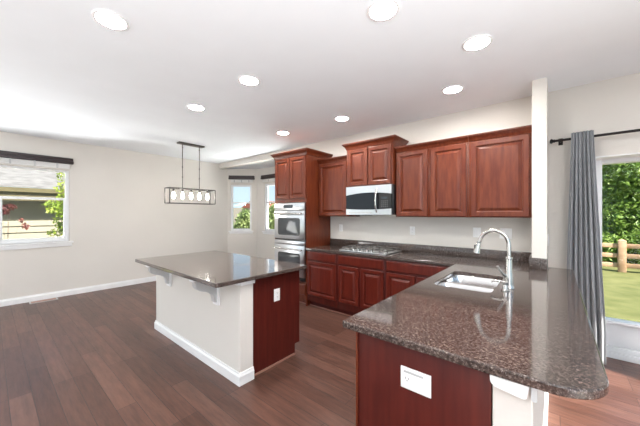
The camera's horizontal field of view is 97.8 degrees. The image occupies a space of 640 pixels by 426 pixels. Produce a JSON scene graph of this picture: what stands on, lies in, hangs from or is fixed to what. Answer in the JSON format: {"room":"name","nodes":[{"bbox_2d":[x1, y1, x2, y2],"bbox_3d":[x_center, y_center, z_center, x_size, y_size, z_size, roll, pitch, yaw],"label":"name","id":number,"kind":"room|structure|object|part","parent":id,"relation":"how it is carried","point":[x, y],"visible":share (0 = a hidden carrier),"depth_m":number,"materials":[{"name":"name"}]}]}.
{"room":"kitchen","nodes":[
{"label":"kitchen","id":0,"kind":"room"},
{"bbox_2d":[0,131,227,299],"bbox_3d":[-6.465,0.077,2.754,0.160,2.745,12.290,0,0,40],"label":"wall","id":1,"kind":"structure","parent":0,"point":[119,215],"depth_m":5.50,"materials":[{"name":"paint"}]},
{"bbox_2d":[0,165,73,250],"bbox_3d":[-4.795,-0.102,4.688,0.165,1.345,0.980,0,0,40],"label":"window","id":2,"kind":"structure","parent":1,"relation":"in","point":[12,244],"depth_m":4.75,"materials":[{"name":"white plastic"}]},
{"bbox_3d":[-4.816,0.077,4.702,0.025,0.725,0.785,0,0,40],"label":"sash","id":3,"kind":"part","parent":2,"relation":"part of","materials":[{"name":"white plastic"}]},
{"bbox_3d":[-4.766,0.527,4.664,0.089,0.085,0.980,0,0,40],"label":"sill","id":4,"kind":"part","parent":2,"relation":"part of","materials":[{"name":"white paint"}]},
{"bbox_2d":[0,150,73,168],"bbox_3d":[-4.731,-0.895,4.631,0.073,0.186,0.975,0,0,40],"label":"window blind","id":5,"kind":"object","parent":1,"relation":"attached to","point":[18,158],"visible":1,"depth_m":4.62,"materials":[{"name":"grey paint"}]},
{"bbox_2d":[0,276,155,306],"bbox_3d":[-3.152,1.397,6.046,5.421,0.105,1.896,0,0,-24],"label":"baseboard","id":6,"kind":"structure","parent":1,"relation":"attached to","point":[18,300],"depth_m":5.00,"materials":[{"name":"white paint"}]},
{"bbox_2d":[156,274,252,372],"bbox_3d":[-1.334,1.008,3.004,1.830,0.884,0.136,0,0,40],"label":"wall","id":7,"kind":"structure","parent":0,"point":[224,331],"depth_m":2.65,"materials":[{"name":"paint"}]},
{"bbox_2d":[145,265,171,285],"bbox_3d":[-1.836,0.702,3.176,0.100,0.272,0.246,0,0,40],"label":"corbel","id":8,"kind":"object","parent":7,"relation":"attached to","point":[167,276],"visible":0.52,"depth_m":3.19,"materials":[{"name":"grey paint"}]},
{"bbox_3d":[-1.763,0.702,3.263,0.100,0.272,0.020,0,0,40],"label":"plate","id":9,"kind":"part","parent":8,"relation":"part of","materials":[{"name":"white paint"}]},
{"bbox_2d":[154,320,253,386],"bbox_3d":[-1.339,1.397,2.998,1.862,0.105,0.152,0,0,40],"label":"baseboard","id":10,"kind":"structure","parent":7,"relation":"attached to","point":[234,376],"depth_m":2.67,"materials":[{"name":"white paint"}]},
{"bbox_2d":[189,279,219,305],"bbox_3d":[-1.033,0.702,2.500,0.100,0.272,0.246,0,0,40],"label":"corbel","id":11,"kind":"object","parent":7,"relation":"attached to","point":[214,293],"visible":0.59,"depth_m":2.51,"materials":[{"name":"grey paint"}]},
{"bbox_3d":[-0.960,0.702,2.587,0.100,0.272,0.020,0,0,40],"label":"plate","id":12,"kind":"part","parent":11,"relation":"part of","materials":[{"name":"white paint"}]},
{"bbox_2d":[233,280,254,285],"bbox_3d":[-0.684,0.586,2.443,0.168,0.039,0.158,0,0,40],"label":"trim","id":13,"kind":"structure","parent":7,"relation":"attached to","point":[252,281],"depth_m":2.37,"materials":[{"name":"white paint"}]},
{"bbox_2d":[228,169,256,256],"bbox_3d":[-2.043,0.120,7.506,0.831,2.660,0.140,0,0,-5],"label":"wall","id":14,"kind":"structure","parent":0,"point":[243,244],"depth_m":7.44,"materials":[{"name":"paint"}]},
{"bbox_2d":[229,185,252,233],"bbox_3d":[-2.100,-0.128,7.468,0.640,1.295,0.145,0,0,-5],"label":"window","id":15,"kind":"structure","parent":14,"relation":"in","point":[233,231],"depth_m":7.45,"materials":[{"name":"white plastic"}]},
{"bbox_3d":[-2.097,0.482,7.429,0.640,0.075,0.065,0,0,-5],"label":"sill","id":16,"kind":"part","parent":15,"relation":"part of","materials":[{"name":"white paint"}]},
{"bbox_2d":[228,175,254,182],"bbox_3d":[-2.074,-0.925,7.394,0.670,0.177,0.073,0,0,-5],"label":"window blind","id":17,"kind":"object","parent":14,"relation":"attached to","point":[241,179],"visible":1,"depth_m":7.38,"materials":[{"name":"grey paint"}]},
{"bbox_2d":[227,160,274,168],"bbox_3d":[-1.098,-1.232,6.648,3.440,0.075,1.040,0,0,40],"label":"ceiling","id":18,"kind":"structure","parent":0,"point":[271,163],"depth_m":6.88,"materials":[{"name":"paint"}]},
{"bbox_2d":[257,166,274,259],"bbox_3d":[-0.943,0.120,6.936,1.815,2.660,0.140,0,0,40],"label":"wall","id":19,"kind":"structure","parent":0,"point":[265,242],"depth_m":7.32,"materials":[{"name":"paint"}]},
{"bbox_2d":[261,174,274,181],"bbox_3d":[-1.006,-0.912,6.847,1.355,0.177,0.073,0,0,40],"label":"window blind","id":20,"kind":"object","parent":19,"relation":"attached to","point":[270,177],"visible":0.48,"depth_m":7.08,"materials":[{"name":"grey paint"}]},
{"bbox_2d":[262,183,274,234],"bbox_3d":[-0.955,-0.128,6.903,1.350,1.295,0.145,0,0,40],"label":"window","id":21,"kind":"structure","parent":19,"relation":"in","point":[267,230],"depth_m":7.29,"materials":[{"name":"white plastic"}]},
{"bbox_3d":[-0.981,0.482,6.873,1.350,0.075,0.065,0,0,40],"label":"sill","id":22,"kind":"part","parent":21,"relation":"part of","materials":[{"name":"white paint"}]},
{"bbox_2d":[0,0,639,163],"bbox_3d":[-2.845,-1.370,-0.259,9.660,0.150,12.340,0,0,40],"label":"ceiling","id":23,"kind":"structure","parent":0,"point":[65,75],"depth_m":2.44,"materials":[{"name":"paint"}]},
{"bbox_2d":[91,9,129,30],"bbox_3d":[-1.396,-1.290,1.867,0.208,0.008,0.208,0,0,40],"label":"recessed light","id":24,"kind":"object","parent":23,"relation":"in","point":[106,18],"visible":1,"depth_m":1.86,"materials":[{"name":"white paint"}]},
{"bbox_2d":[164,141,215,204],"bbox_3d":[-2.392,-0.739,5.188,0.216,1.110,0.856,0,0,40],"label":"chandelier","id":25,"kind":"object","parent":23,"relation":"hanging from","point":[199,190],"visible":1,"depth_m":5.11,"materials":[{"name":"grey metal"}]},
{"bbox_3d":[-2.494,-0.868,5.066,0.013,0.799,0.012,0,0,40],"label":"rod","id":26,"kind":"part","parent":25,"relation":"part of","materials":[{"name":"grey metal"}]},
{"bbox_3d":[-2.392,-0.325,5.188,0.216,0.282,0.856,0,0,40],"label":"frame","id":27,"kind":"part","parent":25,"relation":"part of","materials":[{"name":"grey metal"}]},
{"bbox_3d":[-2.395,-1.280,5.184,0.110,0.027,0.470,0,0,40],"label":"ceiling plate","id":28,"kind":"part","parent":25,"relation":"part of","materials":[{"name":"grey metal"}]},
{"bbox_3d":[-2.292,-0.868,5.306,0.013,0.799,0.012,0,0,40],"label":"rod","id":29,"kind":"part","parent":25,"relation":"part of","materials":[{"name":"grey metal"}]},
{"bbox_2d":[187,104,204,110],"bbox_3d":[-1.504,-1.290,3.393,0.208,0.008,0.208,0,0,40],"label":"recessed light","id":30,"kind":"object","parent":23,"relation":"in","point":[195,107],"visible":1,"depth_m":3.38,"materials":[{"name":"white"}]},
{"bbox_2d":[238,75,259,85],"bbox_3d":[-0.688,-1.290,2.709,0.208,0.008,0.208,0,0,40],"label":"recessed light","id":31,"kind":"object","parent":23,"relation":"in","point":[248,80],"visible":1,"depth_m":2.70,"materials":[{"name":"white"}]},
{"bbox_2d":[276,131,289,134],"bbox_3d":[-0.590,-1.290,4.456,0.208,0.008,0.208,0,0,40],"label":"recessed light","id":32,"kind":"object","parent":23,"relation":"in","point":[278,132],"visible":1,"depth_m":4.45,"materials":[{"name":"white"}]},
{"bbox_2d":[334,116,349,121],"bbox_3d":[0.298,-1.290,3.787,0.208,0.008,0.208,0,0,40],"label":"recessed light","id":33,"kind":"object","parent":23,"relation":"in","point":[338,118],"visible":1,"depth_m":3.77,"materials":[{"name":"white"}]},
{"bbox_2d":[366,0,399,21],"bbox_3d":[0.400,-1.290,1.773,0.208,0.008,0.208,0,0,40],"label":"recessed light","id":34,"kind":"object","parent":23,"relation":"in","point":[378,10],"visible":1,"depth_m":1.77,"materials":[{"name":"white"}]},
{"bbox_2d":[442,85,463,93],"bbox_3d":[1.379,-1.290,2.904,0.208,0.008,0.208,0,0,40],"label":"recessed light","id":35,"kind":"object","parent":23,"relation":"in","point":[453,89],"visible":1,"depth_m":2.90,"materials":[{"name":"white"}]},
{"bbox_2d":[462,34,492,51],"bbox_3d":[1.189,-1.290,2.115,0.208,0.008,0.208,0,0,40],"label":"recessed light","id":36,"kind":"object","parent":23,"relation":"in","point":[478,42],"visible":1,"depth_m":2.11,"materials":[{"name":"white"}]},
{"bbox_2d":[0,281,639,425],"bbox_3d":[-2.616,1.510,0.012,9.660,0.120,13.050,0,0,40],"label":"floor","id":37,"kind":"structure","parent":0,"point":[94,358],"depth_m":2.42,"materials":[{"name":"brown wood"}]},
{"bbox_2d":[29,297,57,303],"bbox_3d":[-4.610,1.446,4.663,0.140,0.007,0.340,0,0,40],"label":"floor vent","id":38,"kind":"object","parent":37,"relation":"in","point":[56,298],"visible":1,"depth_m":4.66,"materials":[{"name":"beige metal"}]},
{"bbox_2d":[31,298,55,302],"bbox_3d":[-4.610,1.443,4.663,0.120,0.001,0.300,0,0,40],"label":"grille","id":39,"kind":"object","parent":38,"relation":"attached to","point":[50,299],"depth_m":4.66,"materials":[{"name":"metal"}]},
{"bbox_2d":[253,270,298,375],"bbox_3d":[-1.098,1.008,3.291,1.822,0.883,0.602,0,0,40],"label":"base cabinet","id":40,"kind":"object","parent":37,"relation":"on","point":[275,324],"visible":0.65,"depth_m":2.68,"materials":[{"name":"brown wood"}]},
{"bbox_2d":[135,250,306,287],"bbox_3d":[-1.156,0.547,3.094,1.827,0.034,1.023,0,0,40],"label":"countertop","id":41,"kind":"structure","parent":40,"relation":"on","point":[216,269],"depth_m":2.82,"materials":[{"name":"stone"}]},
{"bbox_3d":[-0.423,1.441,2.689,0.014,0.018,0.519,0,0,40],"label":"shoe moulding","id":42,"kind":"part","parent":40,"relation":"part of","materials":[{"name":"brown wood"}]},
{"bbox_2d":[274,288,279,301],"bbox_3d":[-0.415,0.782,2.702,0.010,0.118,0.072,0,0,40],"label":"island outlet","id":43,"kind":"object","parent":40,"relation":"attached to","point":[276,291],"visible":1,"depth_m":2.69,"materials":[{"name":"white plastic"}]},
{"bbox_2d":[270,148,332,305],"bbox_3d":[-0.319,0.211,4.848,0.860,2.478,0.668,0,0,40],"label":"tall cabinet","id":44,"kind":"object","parent":37,"relation":"on","point":[296,171],"visible":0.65,"depth_m":4.55,"materials":[{"name":"brown wood"}]},
{"bbox_3d":[-0.645,-0.588,4.743,0.350,0.675,0.020,0,0,40],"label":"door","id":45,"kind":"part","parent":44,"relation":"part of","materials":[{"name":"brown wood"}]},
{"bbox_2d":[273,202,305,281],"bbox_3d":[-0.344,0.442,4.809,0.711,1.247,0.644,0,0,40],"label":"double oven","id":46,"kind":"object","parent":44,"relation":"in","point":[290,218],"visible":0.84,"depth_m":4.55,"materials":[{"name":"silver metal"}]},
{"bbox_3d":[-0.534,0.572,4.583,0.651,0.025,0.054,0,0,40],"label":"handle","id":47,"kind":"part","parent":46,"relation":"part of","materials":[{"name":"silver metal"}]},
{"bbox_3d":[-0.518,0.743,4.603,0.520,0.215,0.002,0,0,40],"label":"oven frame","id":48,"kind":"part","parent":46,"relation":"part of","materials":[{"name":"black plastic"}]},
{"bbox_3d":[-0.518,0.207,4.603,0.520,0.285,0.002,0,0,40],"label":"oven frame","id":49,"kind":"part","parent":46,"relation":"part of","materials":[{"name":"black plastic"}]},
{"bbox_3d":[-0.510,-0.121,4.612,0.711,0.122,0.024,0,0,40],"label":"control panel","id":50,"kind":"part","parent":46,"relation":"part of","materials":[{"name":"metal"}]},
{"bbox_3d":[-0.508,0.470,4.614,0.711,0.064,0.018,0,0,40],"label":"vent trim","id":51,"kind":"part","parent":46,"relation":"part of","materials":[{"name":"metal"}]},
{"bbox_3d":[-0.510,0.757,4.612,0.711,0.505,0.022,0,0,40],"label":"oven door","id":52,"kind":"part","parent":46,"relation":"part of","materials":[{"name":"metal"}]},
{"bbox_3d":[-0.510,0.177,4.612,0.711,0.465,0.022,0,0,40],"label":"oven door","id":53,"kind":"part","parent":46,"relation":"part of","materials":[{"name":"metal"}]},
{"bbox_3d":[-0.364,-0.588,4.507,0.356,0.675,0.020,0,0,40],"label":"door","id":54,"kind":"part","parent":44,"relation":"part of","materials":[{"name":"brown wood"}]},
{"bbox_3d":[-0.319,-0.982,4.848,0.860,0.092,0.668,0,0,40],"label":"crown moulding","id":55,"kind":"part","parent":44,"relation":"part of","materials":[{"name":"brown wood"}]},
{"bbox_3d":[-0.503,1.198,4.624,0.720,0.165,0.020,0,0,40],"label":"drawer","id":56,"kind":"part","parent":44,"relation":"part of","materials":[{"name":"brown wood"}]},
{"bbox_2d":[307,250,339,313],"bbox_3d":[0.211,1.009,4.430,0.587,0.882,0.624,0,0,40],"label":"base cabinet","id":57,"kind":"object","parent":37,"relation":"on","point":[321,266],"visible":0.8,"depth_m":4.18,"materials":[{"name":"brown wood"}]},
{"bbox_3d":[0.015,0.647,4.201,0.557,0.130,0.020,0,0,40],"label":"drawer","id":58,"kind":"part","parent":57,"relation":"part of","materials":[{"name":"brown wood"}]},
{"bbox_3d":[0.017,0.995,4.199,0.550,0.520,0.020,0,0,40],"label":"door","id":59,"kind":"part","parent":57,"relation":"part of","materials":[{"name":"brown wood"}]},
{"bbox_3d":[0.064,1.441,4.255,0.587,0.018,0.014,0,0,40],"label":"shoe moulding","id":60,"kind":"part","parent":57,"relation":"part of","materials":[{"name":"brown wood"}]},
{"bbox_2d":[337,254,385,316],"bbox_3d":[0.726,1.009,3.998,0.753,0.882,0.624,0,0,40],"label":"base cabinet","id":61,"kind":"object","parent":37,"relation":"on","point":[361,281],"visible":0.59,"depth_m":3.77,"materials":[{"name":"brown wood"}]},
{"bbox_3d":[0.393,0.995,3.882,0.327,0.520,0.020,0,0,40],"label":"door","id":62,"kind":"part","parent":61,"relation":"part of","materials":[{"name":"brown wood"}]},
{"bbox_3d":[0.531,0.647,3.767,0.718,0.130,0.020,0,0,40],"label":"drawer","id":63,"kind":"part","parent":61,"relation":"part of","materials":[{"name":"brown wood"}]},
{"bbox_3d":[0.677,0.995,3.643,0.335,0.520,0.020,0,0,40],"label":"door","id":64,"kind":"part","parent":61,"relation":"part of","materials":[{"name":"brown wood"}]},
{"bbox_2d":[386,259,449,298],"bbox_3d":[1.337,1.009,3.483,0.840,0.882,0.624,0,0,40],"label":"base cabinet","id":65,"kind":"object","parent":37,"relation":"on","point":[400,275],"visible":0.18,"depth_m":3.35,"materials":[{"name":"brown wood"}]},
{"bbox_3d":[0.975,0.995,3.393,0.367,0.520,0.020,0,0,40],"label":"door","id":66,"kind":"part","parent":65,"relation":"part of","materials":[{"name":"brown wood"}]},
{"bbox_3d":[1.118,0.647,3.272,0.742,0.130,0.020,0,0,40],"label":"drawer","id":67,"kind":"part","parent":65,"relation":"part of","materials":[{"name":"brown wood"}]},
{"bbox_3d":[1.266,0.995,3.148,0.355,0.520,0.020,0,0,40],"label":"door","id":68,"kind":"part","parent":65,"relation":"part of","materials":[{"name":"brown wood"}]},
{"bbox_2d":[356,281,492,425],"bbox_3d":[1.050,1.008,1.966,0.572,0.883,2.040,0,0,40],"label":"base cabinet","id":69,"kind":"object","parent":37,"relation":"on","point":[461,395],"visible":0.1,"depth_m":1.19,"materials":[{"name":"brown wood"}]},
{"bbox_3d":[0.191,1.008,1.381,0.010,0.883,0.040,0,0,40],"label":"corner trim","id":70,"kind":"part","parent":69,"relation":"part of","materials":[{"name":"brown wood"}]},
{"bbox_2d":[401,365,430,398],"bbox_3d":[0.403,0.708,1.181,0.130,0.092,0.010,0,0,40],"label":"peninsula outlet","id":71,"kind":"object","parent":69,"relation":"attached to","point":[418,382],"visible":1,"depth_m":1.18,"materials":[{"name":"white plastic"}]},
{"bbox_2d":[403,374,411,383],"bbox_3d":[0.375,0.708,1.201,0.038,0.038,0.003,0,0,40],"label":"receptacle","id":72,"kind":"object","parent":71,"relation":"attached to","point":[407,378],"depth_m":1.20,"materials":[{"name":"white plastic"}]},
{"bbox_3d":[0.408,1.008,1.198,0.566,0.883,0.022,0,0,40],"label":"panel","id":73,"kind":"part","parent":69,"relation":"part of","materials":[{"name":"brown wood"}]},
{"bbox_2d":[306,238,608,399],"bbox_3d":[0.508,0.493,2.820,3.118,0.142,2.706,0,0,40],"label":"countertop","id":74,"kind":"structure","parent":69,"relation":"on","point":[538,334],"depth_m":1.40,"materials":[{"name":"stone"}]},
{"bbox_2d":[339,244,401,254],"bbox_3d":[0.716,0.504,3.996,0.740,0.051,0.493,0,0,40],"label":"cooktop","id":75,"kind":"object","parent":74,"relation":"in","point":[368,249],"visible":1,"depth_m":3.91,"materials":[{"name":"metal"}]},
{"bbox_2d":[438,275,499,292],"bbox_3d":[1.204,0.667,2.240,0.414,0.204,0.679,0,0,40],"label":"sink","id":76,"kind":"object","parent":74,"relation":"in","point":[479,284],"visible":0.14,"depth_m":2.43,"materials":[{"name":"metal"}]},
{"bbox_3d":[1.084,0.657,2.098,0.414,0.184,0.308,0,0,40],"label":"bowl","id":77,"kind":"part","parent":76,"relation":"part of","materials":[{"name":"metal"}]},
{"bbox_2d":[473,229,514,288],"bbox_3d":[1.266,0.319,2.050,0.264,0.421,0.110,0,0,40],"label":"faucet","id":78,"kind":"object","parent":74,"relation":"on","point":[508,275],"visible":0.93,"depth_m":2.00,"materials":[{"name":"silver metal"}]},
{"bbox_3d":[1.282,0.207,2.064,0.216,0.198,0.027,0,0,40],"label":"spout","id":79,"kind":"part","parent":78,"relation":"part of","materials":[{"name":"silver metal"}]},
{"bbox_3d":[1.296,0.410,1.997,0.080,0.087,0.022,0,0,-7],"label":"lever","id":80,"kind":"part","parent":78,"relation":"part of","materials":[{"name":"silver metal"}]},
{"bbox_2d":[491,280,509,291],"bbox_3d":[1.257,0.494,1.948,0.113,0.071,0.052,0,0,40],"label":"soap dispenser","id":81,"kind":"object","parent":74,"relation":"on","point":[505,283],"visible":1,"depth_m":1.92,"materials":[{"name":"silver metal"}]},
{"bbox_2d":[219,73,639,268],"bbox_3d":[1.107,0.077,4.283,9.460,2.745,0.300,0,0,40],"label":"wall","id":82,"kind":"structure","parent":0,"point":[610,105],"depth_m":3.13,"materials":[{"name":"paint"}]},
{"bbox_2d":[317,155,359,216],"bbox_3d":[0.293,-0.423,4.525,0.594,0.923,0.373,0,0,40],"label":"upper cabinet","id":83,"kind":"object","parent":82,"relation":"attached to","point":[332,171],"visible":0.78,"depth_m":4.39,"materials":[{"name":"brown wood"}]},
{"bbox_3d":[0.293,-0.850,4.525,0.594,0.070,0.373,0,0,40],"label":"crown moulding","id":84,"kind":"part","parent":83,"relation":"part of","materials":[{"name":"brown wood"}]},
{"bbox_3d":[0.198,-0.389,4.406,0.540,0.829,0.020,0,0,40],"label":"door","id":85,"kind":"part","parent":83,"relation":"part of","materials":[{"name":"brown wood"}]},
{"bbox_2d":[342,134,408,186],"bbox_3d":[0.790,-0.715,4.061,0.850,0.634,0.443,0,0,40],"label":"upper cabinet","id":86,"kind":"object","parent":82,"relation":"attached to","point":[370,162],"visible":0.84,"depth_m":3.88,"materials":[{"name":"brown wood"}]},
{"bbox_3d":[0.539,-0.671,4.040,0.337,0.523,0.020,0,0,40],"label":"door","id":87,"kind":"part","parent":86,"relation":"part of","materials":[{"name":"brown wood"}]},
{"bbox_2d":[346,184,395,214],"bbox_3d":[0.790,-0.188,4.050,0.742,0.416,0.460,0,0,40],"label":"microwave","id":88,"kind":"object","parent":86,"relation":"attached to","point":[374,199],"visible":0.98,"depth_m":3.88,"materials":[{"name":"silver metal"}]},
{"bbox_3d":[0.604,-0.181,3.985,0.542,0.238,0.021,0,0,40],"label":"door glass","id":89,"kind":"part","parent":88,"relation":"part of","materials":[{"name":"black glass"}]},
{"bbox_3d":[0.762,-0.184,3.807,0.023,0.331,0.052,0,0,40],"label":"handle","id":90,"kind":"part","parent":88,"relation":"part of","materials":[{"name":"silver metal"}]},
{"bbox_3d":[0.880,-0.179,3.753,0.180,0.228,0.022,0,0,40],"label":"control panel","id":91,"kind":"part","parent":88,"relation":"part of","materials":[{"name":"black plastic"}]},
{"bbox_3d":[0.790,-0.989,4.061,0.850,0.086,0.443,0,0,40],"label":"crown moulding","id":92,"kind":"part","parent":86,"relation":"part of","materials":[{"name":"brown wood"}]},
{"bbox_3d":[0.810,-0.671,3.812,0.339,0.523,0.020,0,0,40],"label":"door","id":93,"kind":"part","parent":86,"relation":"part of","materials":[{"name":"brown wood"}]},
{"bbox_2d":[410,226,414,234],"bbox_3d":[1.297,0.235,3.921,0.072,0.118,0.010,0,0,40],"label":"wall outlet","id":94,"kind":"object","parent":82,"relation":"attached to","point":[412,229],"visible":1,"depth_m":3.92,"materials":[{"name":"white plastic"}]},
{"bbox_2d":[394,135,468,216],"bbox_3d":[1.442,-0.423,3.559,0.879,0.923,0.373,0,0,40],"label":"upper cabinet","id":95,"kind":"object","parent":82,"relation":"attached to","point":[432,177],"visible":0.82,"depth_m":3.39,"materials":[{"name":"brown wood"}]},
{"bbox_3d":[1.174,-0.389,3.585,0.404,0.829,0.020,0,0,40],"label":"door","id":96,"kind":"part","parent":95,"relation":"part of","materials":[{"name":"brown wood"}]},
{"bbox_3d":[1.442,-0.850,3.559,0.879,0.070,0.373,0,0,40],"label":"crown moulding","id":97,"kind":"part","parent":95,"relation":"part of","materials":[{"name":"brown wood"}]},
{"bbox_3d":[1.510,-0.389,3.303,0.398,0.829,0.020,0,0,40],"label":"door","id":98,"kind":"part","parent":95,"relation":"part of","materials":[{"name":"brown wood"}]},
{"bbox_2d":[330,238,547,269],"bbox_3d":[1.159,0.476,3.739,2.932,0.108,0.462,0,0,40],"label":"backsplash","id":99,"kind":"structure","parent":82,"relation":"attached to","point":[534,263],"depth_m":3.54,"materials":[{"name":"stone"}]},
{"bbox_2d":[473,228,480,236],"bbox_3d":[1.912,0.225,3.403,0.085,0.118,0.010,0,0,40],"label":"light switch","id":100,"kind":"object","parent":82,"relation":"attached to","point":[476,231],"visible":0.89,"depth_m":3.40,"materials":[{"name":"white plastic"}]},
{"bbox_2d":[468,125,531,217],"bbox_3d":[1.998,-0.423,3.091,0.571,0.923,0.373,0,0,40],"label":"upper cabinet","id":101,"kind":"object","parent":82,"relation":"attached to","point":[500,161],"visible":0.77,"depth_m":2.95,"materials":[{"name":"brown wood"}]},
{"bbox_3d":[1.998,-0.850,3.091,0.571,0.070,0.373,0,0,40],"label":"crown moulding","id":102,"kind":"part","parent":101,"relation":"part of","materials":[{"name":"brown wood"}]},
{"bbox_2d":[500,228,511,238],"bbox_3d":[2.136,0.225,3.215,0.118,0.118,0.010,0,0,40],"label":"light switch","id":103,"kind":"object","parent":82,"relation":"attached to","point":[507,231],"visible":0.77,"depth_m":3.20,"materials":[{"name":"white plastic"}]},
{"bbox_2d":[549,129,639,145],"bbox_3d":[3.336,-0.750,2.135,2.444,0.070,0.115,0,0,40],"label":"curtain rod","id":104,"kind":"object","parent":82,"relation":"attached to","point":[560,141],"visible":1,"depth_m":2.64,"materials":[{"name":"black metal"}]},
{"bbox_2d":[567,130,605,364],"bbox_3d":[2.555,0.305,2.701,0.298,2.200,0.113,0,0,40],"label":"curtain","id":105,"kind":"object","parent":104,"relation":"hanging from","point":[584,258],"visible":0.83,"depth_m":2.66,"materials":[{"name":"grey fabric"}]},
{"bbox_2d":[595,152,639,160],"bbox_3d":[3.509,0.444,2.194,1.958,2.013,0.204,0,0,40],"label":"trim","id":106,"kind":"structure","parent":82,"relation":"attached to","point":[629,155],"depth_m":2.68,"materials":[{"name":"white paint"}]},
{"bbox_2d":[596,157,639,363],"bbox_3d":[3.595,0.444,2.297,1.956,2.012,0.135,0,0,40],"label":"door","id":107,"kind":"structure","parent":82,"relation":"in","point":[622,336],"depth_m":2.79,"materials":[{"name":"white plastic"}]},
{"bbox_3d":[3.590,0.412,2.295,1.799,1.846,0.125,0,0,40],"label":"rail","id":108,"kind":"part","parent":107,"relation":"part of","materials":[{"name":"white plastic"}]},
{"bbox_2d":[493,77,547,425],"bbox_3d":[1.524,0.077,1.988,0.116,2.745,2.675,0,0,40],"label":"wall","id":109,"kind":"structure","parent":0,"point":[539,86],"depth_m":2.66,"materials":[{"name":"paint"}]},
{"bbox_2d":[490,374,537,402],"bbox_3d":[0.657,0.589,0.951,0.132,0.046,0.026,0,0,40],"label":"support bracket","id":110,"kind":"object","parent":109,"relation":"attached to","point":[516,389],"visible":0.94,"depth_m":0.94,"materials":[{"name":"white paint"}]},
{"bbox_2d":[543,392,548,425],"bbox_3d":[1.653,1.397,1.869,0.350,0.105,2.709,0,0,43],"label":"baseboard","id":111,"kind":"structure","parent":109,"relation":"attached to","point":[546,393],"depth_m":1.95,"materials":[{"name":"white paint"}]},
{"label":"outside","id":112,"kind":"structure","parent":0,"visible":0},
{"bbox_3d":[-3.728,2.300,29.274,36.600,0.100,80.000,0,0,40],"label":"ground","id":113,"kind":"structure","parent":112,"visible":0},
{"bbox_2d":[2,204,29,238],"bbox_3d":[-6.597,1.014,5.977,0.254,2.472,0.564,0,0,40],"label":"shrub","id":114,"kind":"object","parent":113,"relation":"on","point":[5,208],"visible":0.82,"depth_m":5.95,"materials":[{"name":"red plant"}]},
{"bbox_2d":[0,167,64,239],"bbox_3d":[-11.526,-0.564,7.868,5.290,5.627,14.000,0,0,40],"label":"house","id":115,"kind":"structure","parent":113,"relation":"on","point":[33,213],"depth_m":8.21,"materials":[{"name":"beige"}]},
{"bbox_2d":[41,172,64,236],"bbox_3d":[-5.900,0.478,6.341,0.450,3.545,0.572,0,0,25],"label":"leafy sapling","id":116,"kind":"object","parent":113,"relation":"on","point":[59,210],"visible":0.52,"depth_m":6.29,"materials":[{"name":"green plant"}]},
{"bbox_2d":[233,208,249,228],"bbox_3d":[-3.016,1.003,10.974,1.513,2.498,1.085,0,0,40],"label":"tree","id":117,"kind":"object","parent":113,"relation":"on","point":[243,222],"visible":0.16,"depth_m":10.70,"materials":[{"name":"green plant"}]},
{"bbox_2d":[233,201,274,223],"bbox_3d":[-9.530,0.200,41.514,10.000,4.100,5.600,0,0,40],"label":"house","id":118,"kind":"structure","parent":113,"relation":"on","point":[236,211],"depth_m":40.17,"materials":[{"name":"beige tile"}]},
{"bbox_2d":[269,203,274,228],"bbox_3d":[-2.087,0.870,12.467,1.630,2.763,1.082,0,0,40],"label":"tree","id":119,"kind":"object","parent":113,"relation":"on","point":[271,215],"visible":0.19,"depth_m":12.08,"materials":[{"name":"green plant"}]},
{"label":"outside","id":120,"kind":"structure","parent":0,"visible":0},
{"bbox_2d":[602,258,639,321],"bbox_3d":[11.301,1.800,9.082,12.400,0.100,19.550,0,0,40],"label":"lawn","id":121,"kind":"structure","parent":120,"point":[621,289],"depth_m":6.15,"materials":[{"name":"green plant"}]},
{"bbox_2d":[602,162,639,260],"bbox_3d":[11.374,-0.416,10.157,2.474,4.366,2.137,0,0,40],"label":"tree","id":122,"kind":"object","parent":121,"relation":"on","point":[620,182],"visible":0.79,"depth_m":9.97,"materials":[{"name":"green plant"}]},
{"bbox_2d":[602,239,639,272],"bbox_3d":[10.023,1.258,7.641,7.370,0.985,0.140,0,0,40],"label":"rail fence","id":123,"kind":"object","parent":121,"relation":"on","point":[622,245],"visible":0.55,"depth_m":8.37,"materials":[{"name":"brown wood"}]},
{"bbox_3d":[8.185,0.960,9.188,2.215,0.130,0.060,0,0,40],"label":"rail","id":124,"kind":"part","parent":123,"relation":"part of","materials":[{"name":"brown wood"}]},
{"bbox_3d":[8.185,1.260,9.188,2.215,0.130,0.060,0,0,40],"label":"rail","id":125,"kind":"part","parent":123,"relation":"part of","materials":[{"name":"brown wood"}]},
{"bbox_3d":[8.185,1.550,9.188,2.215,0.130,0.060,0,0,40],"label":"rail","id":126,"kind":"part","parent":123,"relation":"part of","materials":[{"name":"brown wood"}]},
{"bbox_3d":[9.101,1.258,8.417,0.170,0.985,0.140,0,0,40],"label":"post","id":127,"kind":"part","parent":123,"relation":"part of","materials":[{"name":"brown wood"}]},
{"bbox_3d":[10.021,0.960,7.643,2.225,0.130,0.060,0,0,40],"label":"rail","id":128,"kind":"part","parent":123,"relation":"part of","materials":[{"name":"brown wood"}]},
{"bbox_3d":[10.021,1.260,7.643,2.225,0.130,0.060,0,0,40],"label":"rail","id":129,"kind":"part","parent":123,"relation":"part of","materials":[{"name":"brown wood"}]},
{"bbox_3d":[10.021,1.550,7.643,2.225,0.130,0.060,0,0,40],"label":"rail","id":130,"kind":"part","parent":123,"relation":"part of","materials":[{"name":"brown wood"}]},
{"bbox_2d":[602,230,639,264],"bbox_3d":[10.362,1.165,9.057,3.330,1.373,0.779,0,0,40],"label":"shrub","id":131,"kind":"object","parent":121,"relation":"on","point":[629,237],"visible":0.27,"depth_m":9.26,"materials":[{"name":"green plant"}]}
]}

